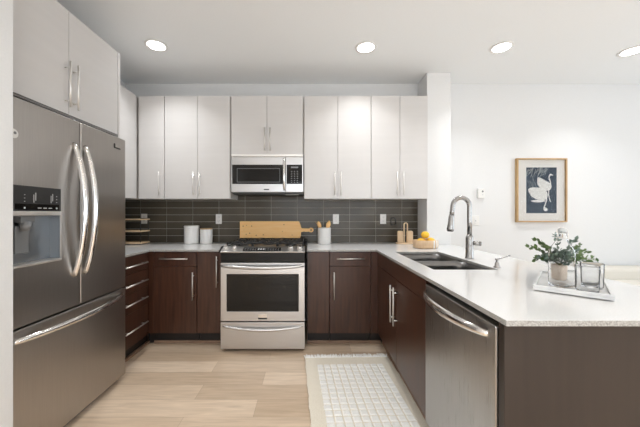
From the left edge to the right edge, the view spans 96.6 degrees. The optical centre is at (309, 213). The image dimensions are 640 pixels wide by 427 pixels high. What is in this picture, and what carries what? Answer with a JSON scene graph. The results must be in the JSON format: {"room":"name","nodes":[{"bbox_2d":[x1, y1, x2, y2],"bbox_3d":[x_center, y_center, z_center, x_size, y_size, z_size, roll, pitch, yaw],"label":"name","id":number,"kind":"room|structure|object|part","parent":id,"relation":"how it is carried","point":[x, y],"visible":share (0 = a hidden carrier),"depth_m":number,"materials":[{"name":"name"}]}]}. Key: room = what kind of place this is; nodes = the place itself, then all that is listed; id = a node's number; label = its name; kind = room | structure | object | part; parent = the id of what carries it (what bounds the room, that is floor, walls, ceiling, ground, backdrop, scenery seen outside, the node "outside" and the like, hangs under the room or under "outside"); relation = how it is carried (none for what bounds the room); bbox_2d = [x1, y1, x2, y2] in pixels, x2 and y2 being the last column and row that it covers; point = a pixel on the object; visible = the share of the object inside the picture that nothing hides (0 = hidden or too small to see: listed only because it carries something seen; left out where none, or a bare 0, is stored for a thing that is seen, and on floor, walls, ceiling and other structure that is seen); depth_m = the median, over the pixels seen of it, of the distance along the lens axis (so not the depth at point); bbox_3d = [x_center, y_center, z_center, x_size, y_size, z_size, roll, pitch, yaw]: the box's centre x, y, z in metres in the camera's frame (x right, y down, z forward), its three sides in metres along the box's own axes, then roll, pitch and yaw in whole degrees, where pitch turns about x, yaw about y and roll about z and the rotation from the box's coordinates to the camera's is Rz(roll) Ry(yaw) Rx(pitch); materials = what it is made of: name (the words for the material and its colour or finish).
{"room":"kitchen","nodes":[
{"label":"kitchen","id":0,"kind":"room"},
{"bbox_2d":[0,0,12,426],"bbox_3d":[-1.745,-0.128,1.225,0.790,2.756,0.140,0,0,0],"label":"wall","id":1,"kind":"structure","parent":0,"point":[6,6],"depth_m":1.27,"materials":[{"name":"paint"}]},
{"bbox_2d":[65,321,396,426],"bbox_3d":[1.530,1.290,-0.245,7.340,0.080,7.110,0,0,0],"label":"floor","id":2,"kind":"structure","parent":0,"point":[163,384],"depth_m":2.01,"materials":[{"name":"brown wood"}]},
{"bbox_2d":[13,0,119,137],"bbox_3d":[-1.780,0.010,1.748,0.716,2.480,0.899,0,0,0],"label":"upper cabinet","id":3,"kind":"object","parent":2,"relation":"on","point":[61,66],"visible":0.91,"depth_m":1.69,"materials":[{"name":"grey wood"}]},
{"bbox_3d":[-1.472,-0.913,1.514,0.019,0.628,0.424,0,0,0],"label":"door","id":4,"kind":"part","parent":3,"relation":"part of","materials":[{"name":"white paint"}]},
{"bbox_3d":[-1.442,-0.772,1.700,0.040,0.275,0.011,0,0,0],"label":"handle","id":5,"kind":"part","parent":3,"relation":"part of","materials":[{"name":"silver metal"}]},
{"bbox_3d":[-1.442,-0.772,1.758,0.040,0.275,0.011,0,0,0],"label":"handle","id":6,"kind":"part","parent":3,"relation":"part of","materials":[{"name":"silver metal"}]},
{"bbox_3d":[-1.472,-0.913,1.948,0.019,0.628,0.436,0,0,0],"label":"door","id":7,"kind":"part","parent":3,"relation":"part of","materials":[{"name":"white paint"}]},
{"bbox_3d":[-1.800,0.011,2.184,0.676,2.479,0.025,0,0,0],"label":"panel","id":8,"kind":"part","parent":3,"relation":"part of","materials":[{"name":"white paint"}]},
{"bbox_2d":[13,96,124,426],"bbox_3d":[-1.701,0.349,1.730,0.798,1.802,0.840,0,0,0],"label":"refrigerator","id":9,"kind":"object","parent":2,"relation":"on","point":[69,174],"visible":0.93,"depth_m":1.61,"materials":[{"name":"grey metal"}]},
{"bbox_3d":[-1.421,-0.002,1.516,0.062,1.100,0.412,0,0,0],"label":"door","id":10,"kind":"part","parent":9,"relation":"part of","materials":[{"name":"silver metal"}]},
{"bbox_3d":[-1.353,0.600,1.712,0.102,0.040,0.797,0,0,0],"label":"handle","id":11,"kind":"part","parent":9,"relation":"part of","materials":[{"name":"silver metal"}]},
{"bbox_3d":[-1.421,0.881,1.730,0.062,0.647,0.840,0,0,0],"label":"freezer drawer","id":12,"kind":"part","parent":9,"relation":"part of","materials":[{"name":"silver metal"}]},
{"bbox_3d":[-1.355,-0.022,1.680,0.097,0.796,0.034,0,0,0],"label":"handle","id":13,"kind":"part","parent":9,"relation":"part of","materials":[{"name":"silver metal"}]},
{"bbox_3d":[-1.355,-0.022,1.760,0.097,0.796,0.034,0,0,0],"label":"handle","id":14,"kind":"part","parent":9,"relation":"part of","materials":[{"name":"silver metal"}]},
{"bbox_3d":[-1.421,-0.002,1.939,0.062,1.100,0.422,0,0,0],"label":"door","id":15,"kind":"part","parent":9,"relation":"part of","materials":[{"name":"silver metal"}]},
{"bbox_2d":[121,252,148,357],"bbox_3d":[-1.808,0.803,2.479,0.660,0.893,0.562,0,0,0],"label":"base cabinet","id":16,"kind":"object","parent":2,"relation":"on","point":[136,266],"visible":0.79,"depth_m":2.49,"materials":[{"name":"brown wood"}]},
{"bbox_3d":[-1.524,0.593,2.428,0.019,0.165,0.451,0,0,0],"label":"drawer","id":17,"kind":"part","parent":16,"relation":"part of","materials":[{"name":"brown wood"}]},
{"bbox_3d":[-1.524,0.989,2.428,0.019,0.283,0.451,0,0,0],"label":"drawer","id":18,"kind":"part","parent":16,"relation":"part of","materials":[{"name":"brown wood"}]},
{"bbox_3d":[-1.524,0.761,2.428,0.019,0.164,0.451,0,0,0],"label":"drawer","id":19,"kind":"part","parent":16,"relation":"part of","materials":[{"name":"brown wood"}]},
{"bbox_3d":[-1.524,0.435,2.428,0.019,0.141,0.451,0,0,0],"label":"drawer","id":20,"kind":"part","parent":16,"relation":"part of","materials":[{"name":"brown wood"}]},
{"bbox_3d":[-1.497,0.445,2.456,0.037,0.013,0.312,0,0,0],"label":"handle","id":21,"kind":"part","parent":16,"relation":"part of","materials":[{"name":"silver metal"}]},
{"bbox_3d":[-1.497,0.988,2.456,0.037,0.013,0.312,0,0,0],"label":"handle","id":22,"kind":"part","parent":16,"relation":"part of","materials":[{"name":"silver metal"}]},
{"bbox_3d":[-1.497,0.761,2.456,0.037,0.013,0.312,0,0,0],"label":"handle","id":23,"kind":"part","parent":16,"relation":"part of","materials":[{"name":"silver metal"}]},
{"bbox_3d":[-1.497,0.605,2.456,0.037,0.013,0.312,0,0,0],"label":"handle","id":24,"kind":"part","parent":16,"relation":"part of","materials":[{"name":"silver metal"}]},
{"bbox_2d":[125,243,230,256],"bbox_3d":[-1.478,0.345,2.750,1.307,0.019,1.100,0,0,0],"label":"countertop","id":25,"kind":"structure","parent":16,"relation":"on","point":[130,249],"depth_m":2.82,"materials":[{"name":"white stone"}]},
{"bbox_2d":[125,218,149,244],"bbox_3d":[-1.965,0.193,3.147,0.300,0.286,0.175,0,0,0],"label":"shelf","id":26,"kind":"object","parent":25,"relation":"on","point":[140,242],"visible":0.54,"depth_m":3.08,"materials":[{"name":"brown wood"}]},
{"bbox_3d":[-1.966,0.193,3.150,0.285,0.286,0.158,0,0,0],"label":"wire frame","id":27,"kind":"part","parent":26,"relation":"part of","materials":[{"name":"black metal"}]},
{"bbox_2d":[184,225,198,243],"bbox_3d":[-1.322,0.235,3.185,0.161,0.202,0.161,0,0,0],"label":"canister","id":28,"kind":"object","parent":25,"relation":"on","point":[191,232],"visible":0.98,"depth_m":3.12,"materials":[{"name":"white ceramic"}]},
{"bbox_3d":[-1.322,0.146,3.185,0.161,0.024,0.161,0,0,0],"label":"lid","id":29,"kind":"part","parent":28,"relation":"part of","materials":[{"name":"white ceramic"}]},
{"bbox_2d":[200,228,212,243],"bbox_3d":[-1.160,0.251,3.190,0.132,0.170,0.132,0,0,0],"label":"canister","id":30,"kind":"object","parent":25,"relation":"on","point":[206,234],"visible":1,"depth_m":3.13,"materials":[{"name":"white ceramic"}]},
{"bbox_2d":[125,341,149,362],"bbox_3d":[-1.560,1.239,2.477,0.029,0.022,0.554,0,0,0],"label":"trim","id":31,"kind":"structure","parent":2,"relation":"on","point":[146,343],"depth_m":2.55,"materials":[{"name":"brown wood"}]},
{"bbox_2d":[148,252,156,342],"bbox_3d":[-1.520,0.803,2.737,0.080,0.893,0.086,0,0,0],"label":"cabinet filler","id":32,"kind":"object","parent":2,"relation":"on","point":[152,336],"visible":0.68,"depth_m":2.69,"materials":[{"name":"brown wood"}]},
{"bbox_3d":[-1.505,0.745,2.702,0.050,0.775,0.016,0,0,0],"label":"panel","id":33,"kind":"part","parent":32,"relation":"part of","materials":[{"name":"brown wood"}]},
{"bbox_2d":[154,252,199,339],"bbox_3d":[-1.274,0.803,2.977,0.406,0.893,0.646,0,0,0],"label":"base cabinet","id":34,"kind":"object","parent":2,"relation":"on","point":[175,273],"visible":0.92,"depth_m":2.69,"materials":[{"name":"brown wood"}]},
{"bbox_3d":[-1.278,0.425,2.672,0.265,0.011,0.036,0,0,0],"label":"handle","id":35,"kind":"part","parent":34,"relation":"part of","materials":[{"name":"silver metal"}]},
{"bbox_3d":[-1.274,0.430,2.700,0.404,0.131,0.019,0,0,0],"label":"drawer","id":36,"kind":"part","parent":34,"relation":"part of","materials":[{"name":"brown wood"}]},
{"bbox_2d":[154,340,220,342],"bbox_3d":[-1.177,1.236,2.747,0.645,0.028,0.014,0,0,0],"label":"trim","id":37,"kind":"structure","parent":34,"relation":"attached to","point":[155,341],"depth_m":2.74,"materials":[{"name":"brown wood"}]},
{"bbox_3d":[-1.098,0.680,2.672,0.011,0.260,0.036,0,0,0],"label":"handle","id":38,"kind":"part","parent":34,"relation":"part of","materials":[{"name":"silver metal"}]},
{"bbox_2d":[197,252,221,339],"bbox_3d":[-0.946,0.803,2.977,0.238,0.893,0.646,0,0,0],"label":"base cabinet","id":39,"kind":"object","parent":2,"relation":"on","point":[208,263],"visible":0.7,"depth_m":2.69,"materials":[{"name":"brown wood"}]},
{"bbox_3d":[-0.874,0.545,2.672,0.011,0.290,0.036,0,0,0],"label":"handle","id":40,"kind":"part","parent":39,"relation":"part of","materials":[{"name":"silver metal"}]},
{"bbox_2d":[218,238,306,348],"bbox_3d":[-0.425,0.762,2.892,0.797,0.976,0.801,0,0,0],"label":"gas range","id":41,"kind":"object","parent":2,"relation":"on","point":[263,280],"visible":1,"depth_m":2.56,"materials":[{"name":"silver metal"}]},
{"bbox_3d":[-0.425,1.029,2.541,0.720,0.045,0.048,0,0,0],"label":"handle","id":42,"kind":"part","parent":41,"relation":"part of","materials":[{"name":"silver metal"}]},
{"bbox_3d":[-0.425,0.477,2.524,0.739,0.039,0.067,0,0,0],"label":"handle","id":43,"kind":"part","parent":41,"relation":"part of","materials":[{"name":"silver metal"}]},
{"bbox_3d":[-0.425,0.329,2.609,0.757,0.046,0.121,0,0,0],"label":"control panel","id":44,"kind":"part","parent":41,"relation":"part of","materials":[{"name":"silver metal"}]},
{"bbox_3d":[-0.425,1.098,2.582,0.757,0.240,0.044,0,0,0],"label":"storage drawer","id":45,"kind":"part","parent":41,"relation":"part of","materials":[{"name":"silver metal"}]},
{"bbox_3d":[-0.425,0.706,2.582,0.757,0.524,0.044,0,0,0],"label":"oven door","id":46,"kind":"part","parent":41,"relation":"part of","materials":[{"name":"silver metal"}]},
{"bbox_2d":[240,221,313,237],"bbox_3d":[-0.379,0.190,3.256,0.842,0.205,0.024,0,0,0],"label":"cutting board","id":47,"kind":"object","parent":41,"relation":"on","point":[248,229],"visible":0.92,"depth_m":3.25,"materials":[{"name":"brown wood"}]},
{"bbox_2d":[307,252,328,339],"bbox_3d":[0.080,0.803,2.995,0.209,0.893,0.610,0,0,0],"label":"base cabinet","id":48,"kind":"object","parent":2,"relation":"on","point":[317,262],"visible":0.83,"depth_m":2.69,"materials":[{"name":"brown wood"}]},
{"bbox_2d":[329,252,369,339],"bbox_3d":[0.380,0.803,2.977,0.383,0.893,0.646,0,0,0],"label":"base cabinet","id":49,"kind":"object","parent":2,"relation":"on","point":[349,272],"visible":0.97,"depth_m":2.69,"materials":[{"name":"brown wood"}]},
{"bbox_2d":[307,340,380,342],"bbox_3d":[0.325,1.236,2.747,0.710,0.028,0.014,0,0,0],"label":"trim","id":50,"kind":"structure","parent":49,"relation":"attached to","point":[308,341],"depth_m":2.74,"materials":[{"name":"brown wood"}]},
{"bbox_3d":[0.380,0.430,2.700,0.381,0.131,0.019,0,0,0],"label":"drawer","id":51,"kind":"part","parent":49,"relation":"part of","materials":[{"name":"brown wood"}]},
{"bbox_3d":[0.381,0.425,2.672,0.262,0.011,0.036,0,0,0],"label":"handle","id":52,"kind":"part","parent":49,"relation":"part of","materials":[{"name":"silver metal"}]},
{"bbox_2d":[304,353,428,426],"bbox_3d":[0.353,1.236,1.764,0.733,0.024,1.557,0,0,-3],"label":"area rug","id":53,"kind":"object","parent":2,"relation":"on","point":[359,390],"visible":0.99,"depth_m":1.96,"materials":[{"name":"fabric"}]},
{"bbox_2d":[369,252,381,342],"bbox_3d":[0.639,0.803,2.737,0.129,0.893,0.086,0,0,0],"label":"cabinet filler","id":54,"kind":"object","parent":2,"relation":"on","point":[373,335],"visible":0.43,"depth_m":2.69,"materials":[{"name":"brown wood"}]},
{"bbox_3d":[0.620,0.745,2.702,0.090,0.775,0.016,0,0,0],"label":"panel","id":55,"kind":"part","parent":54,"relation":"part of","materials":[{"name":"brown wood"}]},
{"bbox_2d":[378,253,462,416],"bbox_3d":[0.930,0.803,2.170,0.660,0.893,1.180,0,0,0],"label":"base cabinet","id":56,"kind":"object","parent":2,"relation":"on","point":[401,302],"visible":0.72,"depth_m":1.93,"materials":[{"name":"brown wood"}]},
{"bbox_3d":[0.649,0.811,2.401,0.019,0.638,0.574,0,0,0],"label":"door","id":57,"kind":"part","parent":56,"relation":"part of","materials":[{"name":"brown wood"}]},
{"bbox_3d":[0.620,0.680,2.152,0.040,0.280,0.012,0,0,0],"label":"handle","id":58,"kind":"part","parent":56,"relation":"part of","materials":[{"name":"silver metal"}]},
{"bbox_3d":[0.620,0.680,2.075,0.040,0.280,0.012,0,0,0],"label":"handle","id":59,"kind":"part","parent":56,"relation":"part of","materials":[{"name":"silver metal"}]},
{"bbox_2d":[382,341,426,422],"bbox_3d":[0.697,1.236,2.170,0.014,0.028,1.140,0,0,0],"label":"trim","id":60,"kind":"structure","parent":56,"relation":"attached to","point":[398,371],"depth_m":2.10,"materials":[{"name":"brown wood"}]},
{"bbox_3d":[0.649,0.811,1.846,0.019,0.638,0.528,0,0,0],"label":"door","id":61,"kind":"part","parent":56,"relation":"part of","materials":[{"name":"brown wood"}]},
{"bbox_2d":[307,243,639,325],"bbox_3d":[0.751,0.345,2.098,1.558,0.019,2.405,0,0,0],"label":"countertop","id":62,"kind":"structure","parent":56,"relation":"on","point":[506,294],"depth_m":1.23,"materials":[{"name":"white stone"}]},
{"bbox_2d":[318,227,330,243],"bbox_3d":[0.158,0.246,3.175,0.148,0.180,0.148,0,0,0],"label":"utensil crock","id":63,"kind":"object","parent":62,"relation":"on","point":[324,234],"visible":0.92,"depth_m":3.11,"materials":[{"name":"white ceramic"}]},
{"bbox_2d":[396,222,412,243],"bbox_3d":[1.048,0.216,3.150,0.200,0.239,0.124,0,0,0],"label":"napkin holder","id":64,"kind":"object","parent":62,"relation":"on","point":[403,242],"visible":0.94,"depth_m":3.11,"materials":[{"name":"brown wood"}]},
{"bbox_2d":[397,231,402,241],"bbox_3d":[0.998,0.256,3.155,0.060,0.128,0.028,0,0,0],"label":"wooden board","id":65,"kind":"object","parent":64,"relation":"in","point":[399,233],"visible":1,"depth_m":3.14,"materials":[{"name":"brown wood"}]},
{"bbox_3d":[1.046,0.209,3.115,0.049,0.224,0.012,0,0,0],"label":"loop handle","id":66,"kind":"part","parent":64,"relation":"part of","materials":[{"name":"brown wood"}]},
{"bbox_2d":[406,231,412,241],"bbox_3d":[1.102,0.256,3.155,0.070,0.128,0.028,0,0,0],"label":"wooden board","id":67,"kind":"object","parent":64,"relation":"in","point":[410,233],"visible":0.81,"depth_m":3.14,"materials":[{"name":"brown wood"}]},
{"bbox_2d":[413,239,438,248],"bbox_3d":[1.122,0.296,2.770,0.232,0.080,0.167,0,0,0],"label":"fruit bowl","id":68,"kind":"object","parent":62,"relation":"on","point":[419,244],"visible":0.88,"depth_m":2.70,"materials":[{"name":"beige wood"}]},
{"bbox_3d":[1.074,0.270,2.760,0.082,0.066,0.066,0,0,0],"label":"lemon","id":69,"kind":"object","parent":68,"relation":"in","visible":0},
{"bbox_2d":[421,231,428,238],"bbox_3d":[1.118,0.208,2.766,0.085,0.070,0.071,0,0,0],"label":"lemon","id":70,"kind":"object","parent":69,"relation":"on","point":[424,234],"visible":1,"depth_m":2.74,"materials":[{"name":"yellow food"}]},
{"bbox_2d":[400,254,487,269],"bbox_3d":[0.936,0.458,2.110,0.398,0.203,0.820,0,0,0],"label":"sink","id":71,"kind":"object","parent":62,"relation":"in","point":[433,261],"visible":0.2,"depth_m":2.12,"materials":[{"name":"metal"}]},
{"bbox_3d":[0.936,0.458,2.329,0.398,0.203,0.383,0,0,0],"label":"bowl","id":72,"kind":"part","parent":71,"relation":"part of","materials":[{"name":"metal"}]},
{"bbox_3d":[0.936,0.458,1.911,0.398,0.203,0.423,0,0,0],"label":"bowl","id":73,"kind":"part","parent":71,"relation":"part of","materials":[{"name":"metal"}]},
{"bbox_2d":[447,196,481,258],"bbox_3d":[1.141,0.101,2.122,0.256,0.470,0.077,0,0,0],"label":"kitchen faucet","id":74,"kind":"object","parent":62,"relation":"on","point":[469,243],"visible":1,"depth_m":2.11,"materials":[{"name":"silver metal"}]},
{"bbox_3d":[1.121,0.016,2.123,0.174,0.300,0.037,0,0,-6],"label":"spout","id":75,"kind":"part","parent":74,"relation":"part of","materials":[{"name":"silver metal"}]},
{"bbox_3d":[1.235,0.222,2.111,0.064,0.036,0.034,0,0,29],"label":"lever","id":76,"kind":"part","parent":74,"relation":"part of","materials":[{"name":"silver metal"}]},
{"bbox_2d":[493,255,510,267],"bbox_3d":[1.193,0.296,1.775,0.096,0.080,0.040,0,0,0],"label":"soap dispenser","id":77,"kind":"object","parent":62,"relation":"on","point":[497,265],"visible":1,"depth_m":1.77,"materials":[{"name":"silver metal"}]},
{"bbox_2d":[533,270,614,300],"bbox_3d":[1.207,0.323,1.320,0.245,0.026,0.430,0,0,42],"label":"serving tray","id":78,"kind":"object","parent":62,"relation":"on","point":[541,283],"visible":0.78,"depth_m":1.19,"materials":[{"name":"white stone"}]},
{"bbox_2d":[548,227,575,287],"bbox_3d":[1.116,0.191,1.264,0.074,0.260,0.074,0,0,-9],"label":"glass bottle","id":79,"kind":"object","parent":78,"relation":"on","point":[561,254],"visible":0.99,"depth_m":1.24,"materials":[{"name":"clear glass"}]},
{"bbox_2d":[525,232,598,263],"bbox_3d":[1.225,0.205,1.359,0.315,0.231,0.141,0,0,0],"label":"potted plant","id":80,"kind":"object","parent":78,"relation":"on","point":[544,256],"visible":0.32,"depth_m":1.37,"materials":[{"name":"green plant"}]},
{"bbox_2d":[574,264,600,292],"bbox_3d":[1.140,0.267,1.172,0.077,0.108,0.077,0,0,0],"label":"drinking glass","id":81,"kind":"object","parent":78,"relation":"on","point":[587,276],"visible":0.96,"depth_m":1.15,"materials":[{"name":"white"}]},
{"bbox_2d":[580,262,604,289],"bbox_3d":[1.214,0.267,1.226,0.077,0.108,0.077,0,0,0],"label":"drinking glass","id":82,"kind":"object","parent":78,"relation":"on","point":[602,269],"visible":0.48,"depth_m":1.19,"materials":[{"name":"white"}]},
{"bbox_2d":[423,284,498,426],"bbox_3d":[0.900,0.814,1.274,0.680,0.872,0.608,0,0,0],"label":"dishwasher","id":83,"kind":"object","parent":2,"relation":"on","point":[462,341],"visible":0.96,"depth_m":1.20,"materials":[{"name":"silver metal"}]},
{"bbox_3d":[0.600,0.428,1.286,0.081,0.042,0.557,0,0,0],"label":"handle","id":84,"kind":"part","parent":83,"relation":"part of","materials":[{"name":"silver metal"}]},
{"bbox_2d":[499,322,639,426],"bbox_3d":[1.070,0.803,1.819,0.860,0.894,1.762,0,0,0],"label":"peninsula end panel","id":85,"kind":"object","parent":2,"relation":"on","point":[550,376],"visible":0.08,"depth_m":0.94,"materials":[{"name":"brown wood"}]},
{"bbox_2d":[604,265,639,285],"bbox_3d":[3.910,0.920,2.850,1.580,0.660,0.860,0,0,0],"label":"sofa","id":86,"kind":"object","parent":2,"relation":"on","point":[630,274],"visible":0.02,"depth_m":3.08,"materials":[{"name":"beige fabric"}]},
{"bbox_3d":[3.910,0.927,2.748,1.580,0.445,0.655,0,0,0],"label":"seat","id":87,"kind":"part","parent":86,"relation":"part of","materials":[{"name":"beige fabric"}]},
{"bbox_2d":[56,0,639,83],"bbox_3d":[1.530,-1.556,-0.245,7.340,0.100,7.110,0,0,0],"label":"ceiling","id":88,"kind":"structure","parent":0,"point":[207,41],"depth_m":2.42,"materials":[{"name":"paint"}]},
{"bbox_2d":[144,39,167,51],"bbox_3d":[-1.376,-1.502,2.550,0.194,0.007,0.194,0,0,0],"label":"recessed light","id":89,"kind":"object","parent":88,"relation":"in","point":[153,44],"visible":1,"depth_m":2.54,"materials":[{"name":"white"}]},
{"bbox_2d":[355,41,376,53],"bbox_3d":[0.506,-1.502,2.580,0.194,0.007,0.194,0,0,0],"label":"recessed light","id":90,"kind":"object","parent":88,"relation":"in","point":[364,47],"visible":1,"depth_m":2.58,"materials":[{"name":"white"}]},
{"bbox_2d":[489,41,514,53],"bbox_3d":[1.735,-1.502,2.580,0.194,0.007,0.194,0,0,0],"label":"recessed light","id":91,"kind":"object","parent":88,"relation":"in","point":[504,46],"visible":1,"depth_m":2.58,"materials":[{"name":"white"}]},
{"bbox_2d":[616,45,639,56],"bbox_3d":[2.980,-1.502,2.640,0.194,0.007,0.194,0,0,0],"label":"recessed light","id":92,"kind":"object","parent":88,"relation":"in","point":[633,50],"visible":1,"depth_m":2.65,"materials":[{"name":"white"}]},
{"bbox_2d":[126,84,639,320],"bbox_3d":[1.530,-0.178,3.360,7.540,2.856,0.100,0,0,0],"label":"wall","id":93,"kind":"structure","parent":0,"point":[596,127],"depth_m":3.31,"materials":[{"name":"paint"}]},
{"bbox_2d":[141,214,146,223],"bbox_3d":[-1.919,0.060,3.297,0.070,0.115,0.009,0,0,0],"label":"wall outlet","id":94,"kind":"object","parent":93,"relation":"attached to","point":[142,215],"visible":0.84,"depth_m":3.30,"materials":[{"name":"white plastic"}]},
{"bbox_2d":[138,96,174,199],"bbox_3d":[-1.663,-0.692,3.120,0.285,1.074,0.360,0,0,0],"label":"upper cabinet","id":95,"kind":"object","parent":93,"relation":"attached to","point":[151,109],"visible":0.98,"depth_m":2.98,"materials":[{"name":"grey wood"}]},
{"bbox_3d":[-1.655,-0.691,2.985,0.265,1.072,0.019,0,0,0],"label":"door","id":96,"kind":"part","parent":95,"relation":"part of","materials":[{"name":"white paint"}]},
{"bbox_2d":[165,96,237,199],"bbox_3d":[-1.176,-0.692,3.120,0.684,1.074,0.360,0,0,0],"label":"upper cabinet","id":97,"kind":"object","parent":93,"relation":"attached to","point":[197,128],"visible":1,"depth_m":2.98,"materials":[{"name":"grey wood"}]},
{"bbox_3d":[-1.347,-0.691,2.985,0.337,1.072,0.019,0,0,0],"label":"door","id":98,"kind":"part","parent":97,"relation":"part of","materials":[{"name":"white paint"}]},
{"bbox_3d":[-1.006,-0.691,2.985,0.336,1.072,0.019,0,0,0],"label":"door","id":99,"kind":"part","parent":97,"relation":"part of","materials":[{"name":"white paint"}]},
{"bbox_2d":[216,214,221,223],"bbox_3d":[-1.056,0.064,3.297,0.070,0.115,0.009,0,0,0],"label":"wall outlet","id":100,"kind":"object","parent":93,"relation":"attached to","point":[218,216],"visible":1,"depth_m":3.30,"materials":[{"name":"white plastic"}]},
{"bbox_2d":[231,96,303,154],"bbox_3d":[-0.448,-0.924,3.120,0.760,0.609,0.360,0,0,0],"label":"upper cabinet","id":101,"kind":"object","parent":93,"relation":"attached to","point":[259,124],"visible":0.93,"depth_m":2.98,"materials":[{"name":"grey wood"}]},
{"bbox_3d":[-0.635,-0.923,2.985,0.369,0.607,0.019,0,0,0],"label":"door","id":102,"kind":"part","parent":101,"relation":"part of","materials":[{"name":"white paint"}]},
{"bbox_2d":[231,154,303,195],"bbox_3d":[-0.445,-0.408,3.105,0.751,0.419,0.386,0,0,0],"label":"microwave","id":103,"kind":"object","parent":101,"relation":"attached to","point":[251,174],"visible":0.99,"depth_m":2.96,"materials":[{"name":"grey metal"}]},
{"bbox_3d":[-0.537,-0.406,2.975,0.565,0.364,0.020,0,0,0],"label":"door","id":104,"kind":"part","parent":103,"relation":"part of","materials":[{"name":"silver metal"}]},
{"bbox_3d":[-0.267,-0.406,2.938,0.026,0.337,0.052,0,0,0],"label":"handle","id":105,"kind":"part","parent":103,"relation":"part of","materials":[{"name":"silver metal"}]},
{"bbox_3d":[-0.161,-0.406,2.975,0.183,0.364,0.020,0,0,0],"label":"control panel","id":106,"kind":"part","parent":103,"relation":"part of","materials":[{"name":"silver metal"}]},
{"bbox_3d":[-0.263,-0.923,2.985,0.369,0.607,0.019,0,0,0],"label":"door","id":107,"kind":"part","parent":101,"relation":"part of","materials":[{"name":"white paint"}]},
{"bbox_2d":[126,195,417,241],"bbox_3d":[-0.445,0.058,3.306,3.390,0.556,0.009,0,0,0],"label":"backsplash","id":108,"kind":"structure","parent":93,"relation":"attached to","point":[359,220],"depth_m":3.30,"materials":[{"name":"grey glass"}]},
{"bbox_2d":[333,214,338,223],"bbox_3d":[0.300,0.064,3.297,0.070,0.115,0.009,0,0,0],"label":"wall outlet","id":109,"kind":"object","parent":93,"relation":"attached to","point":[335,216],"visible":1,"depth_m":3.30,"materials":[{"name":"white plastic"}]},
{"bbox_2d":[304,96,370,199],"bbox_3d":[0.287,-0.692,3.120,0.698,1.074,0.360,0,0,0],"label":"upper cabinet","id":110,"kind":"object","parent":93,"relation":"attached to","point":[337,129],"visible":1,"depth_m":2.98,"materials":[{"name":"grey wood"}]},
{"bbox_3d":[0.115,-0.691,2.985,0.346,1.072,0.019,0,0,0],"label":"door","id":111,"kind":"part","parent":110,"relation":"part of","materials":[{"name":"white paint"}]},
{"bbox_3d":[0.464,-0.691,2.985,0.343,1.072,0.019,0,0,0],"label":"door","id":112,"kind":"part","parent":110,"relation":"part of","materials":[{"name":"white paint"}]},
{"bbox_2d":[380,214,385,223],"bbox_3d":[0.847,0.064,3.297,0.070,0.115,0.009,0,0,0],"label":"wall outlet","id":113,"kind":"object","parent":93,"relation":"attached to","point":[382,216],"visible":1,"depth_m":3.30,"materials":[{"name":"white plastic"}]},
{"bbox_2d":[367,96,427,199],"bbox_3d":[0.934,-0.692,3.120,0.593,1.074,0.360,0,0,0],"label":"upper cabinet","id":114,"kind":"object","parent":93,"relation":"attached to","point":[399,124],"visible":1,"depth_m":2.98,"materials":[{"name":"grey wood"}]},
{"bbox_3d":[0.789,-0.691,2.985,0.296,1.072,0.019,0,0,0],"label":"door","id":115,"kind":"part","parent":114,"relation":"part of","materials":[{"name":"white paint"}]},
{"bbox_3d":[1.085,-0.691,2.985,0.287,1.072,0.019,0,0,0],"label":"door","id":116,"kind":"part","parent":114,"relation":"part of","materials":[{"name":"white paint"}]},
{"bbox_2d":[472,216,478,224],"bbox_3d":[1.919,0.081,3.305,0.085,0.115,0.010,0,0,0],"label":"light switch","id":117,"kind":"object","parent":93,"relation":"attached to","point":[475,219],"visible":0.83,"depth_m":3.30,"materials":[{"name":"white plastic"}]},
{"bbox_2d":[477,188,484,197],"bbox_3d":[1.977,-0.233,3.295,0.080,0.112,0.030,0,0,0],"label":"thermostat","id":118,"kind":"object","parent":93,"relation":"attached to","point":[480,191],"visible":1,"depth_m":3.28,"materials":[{"name":"white plastic"}]},
{"bbox_2d":[515,158,567,221],"bbox_3d":[2.668,-0.268,3.289,0.577,0.736,0.039,0,0,0],"label":"framed picture","id":119,"kind":"object","parent":93,"relation":"attached to","point":[541,184],"visible":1,"depth_m":3.28,"materials":[{"name":"paper"}]},
{"bbox_2d":[418,73,450,244],"bbox_3d":[1.377,-0.128,3.178,0.255,2.756,0.265,0,0,0],"label":"wall column","id":120,"kind":"structure","parent":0,"point":[433,212],"depth_m":3.04,"materials":[{"name":"paint"}]},
{"bbox_3d":[-2.190,-0.178,-0.245,0.100,2.856,7.110,0,0,0],"label":"wall","id":121,"kind":"structure","parent":0,"visible":0},
{"bbox_2d":[125,200,125,240],"bbox_3d":[-2.136,0.088,2.751,0.009,0.496,1.102,0,0,0],"label":"trim","id":122,"kind":"structure","parent":121,"relation":"attached to","point":[125,200],"depth_m":3.29,"materials":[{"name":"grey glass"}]},
{"bbox_2d":[120,85,148,199],"bbox_3d":[-1.968,-0.692,2.750,0.324,1.074,1.100,0,0,0],"label":"upper cabinet","id":123,"kind":"object","parent":121,"relation":"attached to","point":[128,100],"visible":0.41,"depth_m":2.87,"materials":[{"name":"grey wood"}]},
{"bbox_3d":[-1.815,-0.691,2.585,0.019,1.072,0.766,0,0,0],"label":"door","id":124,"kind":"part","parent":123,"relation":"part of","materials":[{"name":"white paint"}]}
]}

